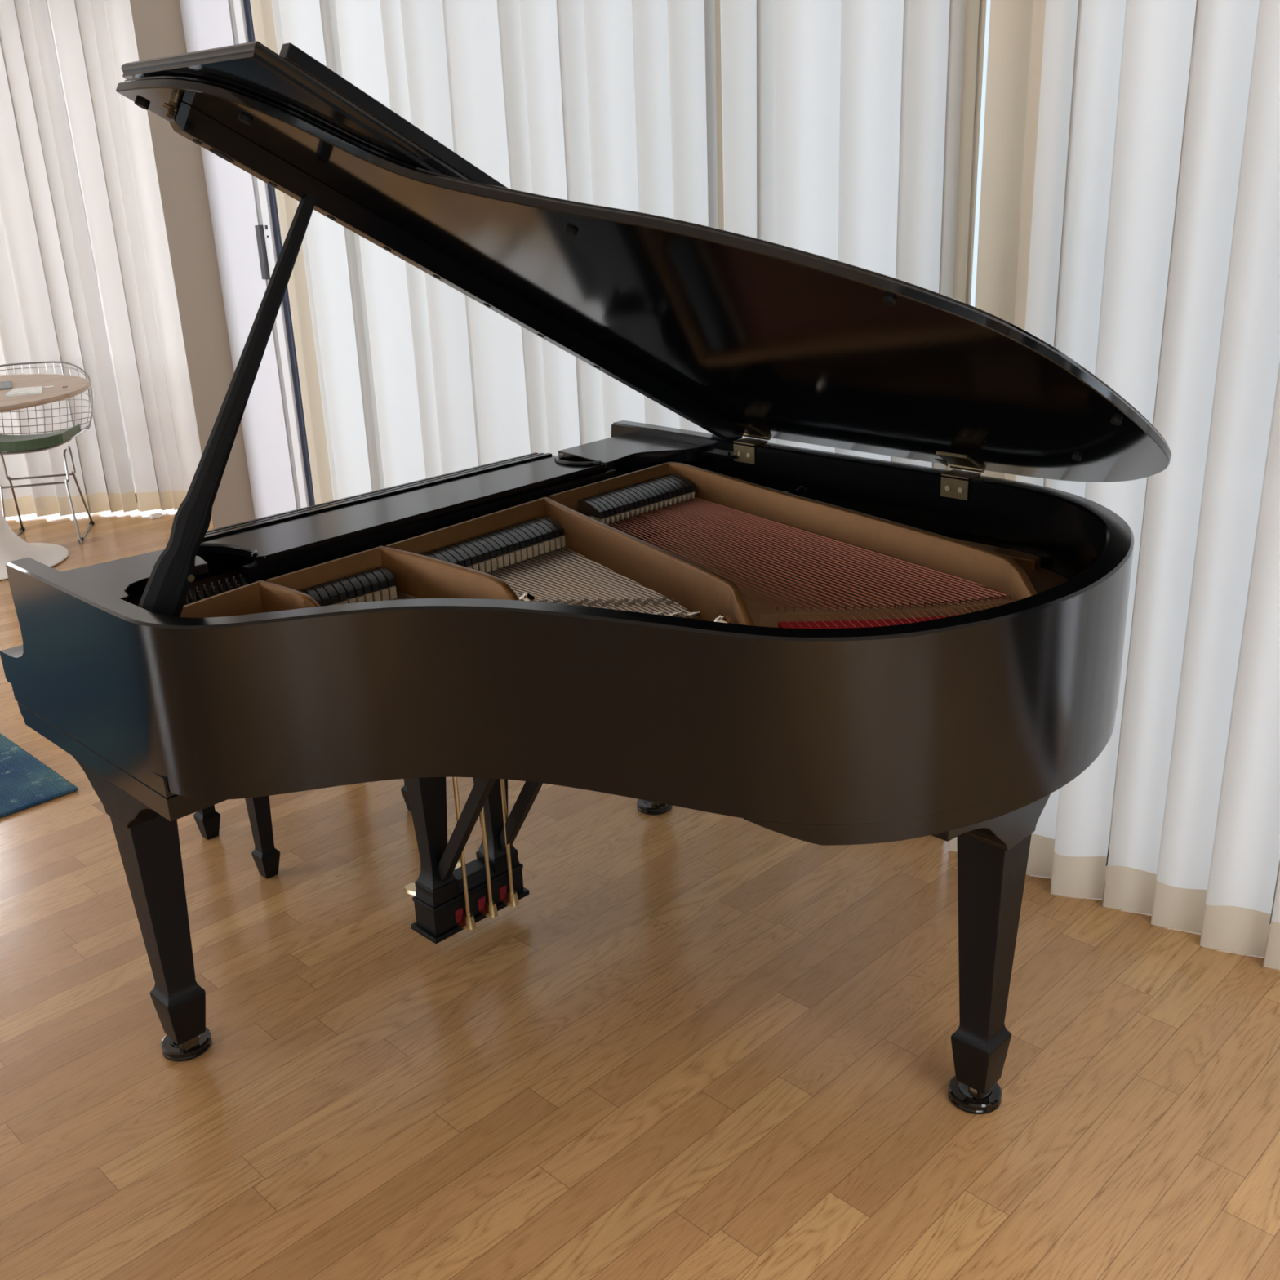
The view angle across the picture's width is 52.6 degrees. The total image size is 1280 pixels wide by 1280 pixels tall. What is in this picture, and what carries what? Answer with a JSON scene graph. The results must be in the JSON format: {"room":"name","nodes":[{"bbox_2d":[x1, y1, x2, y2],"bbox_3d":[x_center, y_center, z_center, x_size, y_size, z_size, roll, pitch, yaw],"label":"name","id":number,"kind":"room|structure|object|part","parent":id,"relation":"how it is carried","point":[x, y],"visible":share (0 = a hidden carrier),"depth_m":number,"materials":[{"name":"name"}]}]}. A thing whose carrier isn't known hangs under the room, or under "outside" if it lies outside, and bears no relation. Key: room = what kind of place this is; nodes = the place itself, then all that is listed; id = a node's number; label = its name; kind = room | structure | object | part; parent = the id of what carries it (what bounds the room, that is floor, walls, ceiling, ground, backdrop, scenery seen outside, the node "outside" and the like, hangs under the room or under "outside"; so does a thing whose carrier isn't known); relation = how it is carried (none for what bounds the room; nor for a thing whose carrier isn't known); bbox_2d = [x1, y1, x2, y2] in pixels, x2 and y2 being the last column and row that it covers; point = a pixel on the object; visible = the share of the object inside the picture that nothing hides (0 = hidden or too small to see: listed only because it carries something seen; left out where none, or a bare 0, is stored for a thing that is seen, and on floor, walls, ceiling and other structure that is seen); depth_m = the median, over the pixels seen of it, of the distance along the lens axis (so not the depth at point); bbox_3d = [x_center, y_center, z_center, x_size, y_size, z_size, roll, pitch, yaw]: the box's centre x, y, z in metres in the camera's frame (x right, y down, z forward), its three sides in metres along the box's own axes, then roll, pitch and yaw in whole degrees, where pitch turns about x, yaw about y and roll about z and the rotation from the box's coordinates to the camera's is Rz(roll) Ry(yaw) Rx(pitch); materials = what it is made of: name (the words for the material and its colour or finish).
{"room":"music room","nodes":[
{"label":"music room","id":0,"kind":"room"},
{"bbox_2d":[129,0,255,528],"bbox_3d":[-1.848,-1.661,5.309,0.300,2.720,0.338,17,28,42],"label":"wall","id":1,"kind":"structure","parent":0,"point":[158,28],"depth_m":5.20,"materials":[{"name":"beige paint"}]},
{"bbox_2d":[179,0,297,519],"bbox_3d":[1.317,-0.725,2.473,8.400,2.720,0.140,17,28,42],"label":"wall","id":2,"kind":"structure","parent":0,"point":[206,24],"depth_m":5.19,"materials":[{"name":"white paint"}]},
{"bbox_2d":[229,0,315,508],"bbox_3d":[-0.900,-1.263,4.531,1.538,2.450,0.070,17,28,42],"label":"door","id":3,"kind":"structure","parent":2,"relation":"in","point":[268,238],"depth_m":5.06,"materials":[{"name":"grey metal"}]},
{"bbox_3d":[-1.450,-1.492,4.988,0.032,0.200,0.026,17,28,42],"label":"handle","id":4,"kind":"part","parent":3,"relation":"part of","materials":[{"name":"grey metal"}]},
{"bbox_2d":[249,0,718,504],"bbox_3d":[-0.527,-1.047,3.841,2.012,2.498,0.109,17,28,42],"label":"curtain","id":5,"kind":"object","parent":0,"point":[405,376],"visible":0.3,"depth_m":3.69,"materials":[{"name":"white fabric"}]},
{"bbox_2d":[0,470,1279,1279],"bbox_3d":[-2.224,0.152,4.535,15.800,0.100,11.700,17,28,42],"label":"floor","id":6,"kind":"structure","parent":0,"point":[699,1045],"depth_m":2.42,"materials":[{"name":"brown wood"}]},
{"bbox_2d":[0,733,77,817],"bbox_3d":[-3.161,0.566,3.373,1.898,0.012,2.630,17,28,42],"label":"area rug","id":7,"kind":"object","parent":6,"relation":"on","point":[26,782],"visible":1,"depth_m":3.64,"materials":[{"name":"blue carpet"}]},
{"bbox_2d":[0,373,89,580],"bbox_3d":[-2.876,-0.692,5.635,1.030,0.756,1.030,17,28,42],"label":"table","id":8,"kind":"object","parent":6,"relation":"on","point":[12,547],"visible":0.94,"depth_m":5.68,"materials":[{"name":"white paint"}]},
{"bbox_2d":[0,380,12,390],"bbox_3d":[-2.815,-1.104,5.638,0.157,0.008,0.227,-10,22,-21],"label":"magazine","id":9,"kind":"object","parent":8,"relation":"on","point":[4,385],"visible":1,"depth_m":5.62,"materials":[{"name":"paper"}]},
{"bbox_2d":[4,386,42,396],"bbox_3d":[-2.593,-1.051,5.470,0.141,0.009,0.170,-8,21,-16],"label":"magazine","id":10,"kind":"object","parent":8,"relation":"on","point":[37,389],"visible":1,"depth_m":5.43,"materials":[{"name":"paper"}]},
{"bbox_2d":[0,360,94,542],"bbox_3d":[-2.825,-0.858,6.049,0.558,0.796,0.528,-7,21,-11],"label":"wire chair","id":11,"kind":"object","parent":6,"relation":"on","point":[12,444],"visible":0.8,"depth_m":6.03,"materials":[{"name":"silver metal"}]},
{"bbox_3d":[-2.967,-0.672,6.086,0.030,0.432,0.382,-7,21,-11],"label":"sled leg","id":12,"kind":"part","parent":11,"relation":"part of","materials":[{"name":"silver metal"}]},
{"bbox_3d":[-2.671,-0.706,6.144,0.030,0.432,0.382,-7,21,-11],"label":"sled leg","id":13,"kind":"part","parent":11,"relation":"part of","materials":[{"name":"silver metal"}]},
{"bbox_2d":[149,512,162,519],"bbox_3d":[-2.402,-0.617,6.429,0.024,0.022,0.056,17,28,42],"label":"stopper","id":14,"kind":"object","parent":6,"relation":"on","point":[157,515],"visible":1,"depth_m":6.42,"materials":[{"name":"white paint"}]},
{"bbox_2d":[160,1026,211,1062],"bbox_3d":[-0.885,0.786,2.529,0.093,0.020,0.093,17,28,42],"label":"cup","id":15,"kind":"object","parent":6,"relation":"on","point":[171,1051],"visible":0.58,"depth_m":2.50,"materials":[{"name":"black"}]},
{"bbox_2d":[193,778,411,879],"bbox_3d":[-0.858,0.247,3.294,0.366,0.490,0.513,17,28,42],"label":"piano bench","id":16,"kind":"object","parent":6,"relation":"on","point":[266,857],"visible":0.17,"depth_m":3.10,"materials":[{"name":"black wood"}]},
{"bbox_3d":[-1.113,0.303,3.257,0.052,0.430,0.052,17,28,42],"label":"leg","id":17,"kind":"part","parent":16,"relation":"part of","materials":[{"name":"black wood"}]},
{"bbox_3d":[-0.907,0.367,3.064,0.052,0.430,0.052,17,28,42],"label":"leg","id":18,"kind":"part","parent":16,"relation":"part of","materials":[{"name":"black wood"}]},
{"bbox_3d":[-0.600,0.247,3.351,0.052,0.430,0.052,17,28,42],"label":"leg","id":19,"kind":"part","parent":16,"relation":"part of","materials":[{"name":"black wood"}]},
{"bbox_2d":[0,40,1171,1099],"bbox_3d":[-0.075,-0.092,2.296,1.604,1.741,1.508,17,28,42],"label":"grand piano","id":20,"kind":"object","parent":6,"relation":"on","point":[815,646],"visible":1,"depth_m":1.99,"materials":[{"name":"black wood"}]},
{"bbox_3d":[-1.066,-0.021,2.269,0.260,0.253,0.042,17,28,42],"label":"arm","id":21,"kind":"part","parent":20,"relation":"part of","materials":[{"name":"black wood"}]},
{"bbox_3d":[-0.885,0.490,2.393,0.087,0.570,0.087,17,28,42],"label":"leg","id":22,"kind":"part","parent":20,"relation":"part of","materials":[{"name":"black wood"}]},
{"bbox_2d":[208,148,233,162],"bbox_3d":[-0.618,-0.716,1.914,0.019,0.020,0.036,17,28,42],"label":"socket","id":23,"kind":"object","parent":20,"relation":"attached to","point":[227,154],"depth_m":1.91,"materials":[{"name":"black rubber"}]},
{"bbox_3d":[-0.370,-0.222,2.544,0.017,0.058,0.890,17,28,42],"label":"desk rail","id":24,"kind":"part","parent":20,"relation":"part of","materials":[{"name":"black wood"}]},
{"bbox_3d":[-0.443,0.297,2.683,0.066,0.535,0.076,17,28,42],"label":"lyre post","id":25,"kind":"part","parent":20,"relation":"part of","materials":[{"name":"black wood"}]},
{"bbox_3d":[-0.223,-0.610,2.371,0.027,0.697,1.238,17,28,42],"label":"lid rail","id":26,"kind":"part","parent":20,"relation":"part of","materials":[{"name":"black"}]},
{"bbox_3d":[-0.380,0.322,2.684,0.009,0.578,0.009,17,28,42],"label":"pedal rod","id":27,"kind":"part","parent":20,"relation":"part of","materials":[{"name":"gold metal"}]},
{"bbox_3d":[-0.337,0.305,2.725,0.009,0.578,0.009,17,28,42],"label":"pedal rod","id":28,"kind":"part","parent":20,"relation":"part of","materials":[{"name":"gold metal"}]},
{"bbox_3d":[-0.327,0.251,2.792,0.066,0.535,0.076,17,28,42],"label":"lyre post","id":29,"kind":"part","parent":20,"relation":"part of","materials":[{"name":"black wood"}]},
{"bbox_3d":[-0.295,0.288,2.764,0.009,0.578,0.009,17,28,42],"label":"pedal rod","id":30,"kind":"part","parent":20,"relation":"part of","materials":[{"name":"gold metal"}]},
{"bbox_2d":[558,433,702,473],"bbox_3d":[-0.032,-0.423,2.967,0.251,0.030,0.251,17,28,42],"label":"shelf","id":31,"kind":"object","parent":20,"relation":"attached to","point":[618,453],"depth_m":2.94,"materials":[{"name":"black wood"}]},
{"bbox_3d":[-0.059,-0.420,3.223,0.245,0.253,0.042,17,28,42],"label":"arm","id":32,"kind":"part","parent":20,"relation":"part of","materials":[{"name":"black wood"}]},
{"bbox_3d":[0.117,-0.525,2.062,1.169,0.733,1.302,17,28,42],"label":"lid","id":33,"kind":"part","parent":20,"relation":"part of","materials":[{"name":"black wood"}]},
{"bbox_3d":[0.073,-0.005,2.158,1.085,0.012,1.400,17,28,42],"label":"iron plate","id":34,"kind":"part","parent":20,"relation":"part of","materials":[{"name":"brown metal"}]},
{"bbox_3d":[0.586,0.509,2.185,0.087,0.570,0.087,17,28,42],"label":"leg","id":35,"kind":"part","parent":20,"relation":"part of","materials":[{"name":"black wood"}]},
{"bbox_2d":[636,799,672,815],"bbox_3d":[0.038,0.428,3.385,0.093,0.020,0.093,17,28,42],"label":"cup","id":36,"kind":"object","parent":6,"relation":"on","point":[645,806],"visible":0.59,"depth_m":3.35,"materials":[{"name":"black"}]},
{"bbox_2d":[947,1075,1001,1114],"bbox_3d":[0.597,0.808,2.311,0.093,0.020,0.093,17,28,42],"label":"cup","id":37,"kind":"object","parent":6,"relation":"on","point":[957,1093],"visible":0.63,"depth_m":2.29,"materials":[{"name":"black"}]},
{"bbox_2d":[715,0,986,470],"bbox_3d":[0.429,-0.749,2.945,0.678,2.498,0.111,17,28,42],"label":"curtain","id":38,"kind":"object","parent":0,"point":[848,131],"visible":0.28,"depth_m":2.77,"materials":[{"name":"white fabric"}]},
{"bbox_2d":[948,0,1279,969],"bbox_3d":[1.102,-0.546,2.333,1.102,2.498,0.082,17,28,42],"label":"curtain","id":39,"kind":"object","parent":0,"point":[1129,223],"visible":0.6,"depth_m":2.49,"materials":[{"name":"white fabric"}]},
{"bbox_3d":[-3.884,-2.004,6.442,4.031,2.720,4.086,17,28,42],"label":"wall","id":40,"kind":"structure","parent":0,"visible":0},
{"bbox_2d":[0,0,139,517],"bbox_3d":[-3.132,-1.792,6.093,1.125,2.488,0.091,-2,21,0],"label":"curtain","id":41,"kind":"object","parent":40,"relation":"hanging from","point":[51,308],"visible":0.94,"depth_m":6.14,"materials":[{"name":"white fabric"}]},
{"bbox_2d":[48,0,201,511],"bbox_3d":[-2.221,-1.833,6.105,0.691,2.488,0.071,-3,21,-1],"label":"curtain","id":42,"kind":"object","parent":40,"relation":"hanging from","point":[112,137],"visible":0.49,"depth_m":6.09,"materials":[{"name":"white fabric"}]}
]}

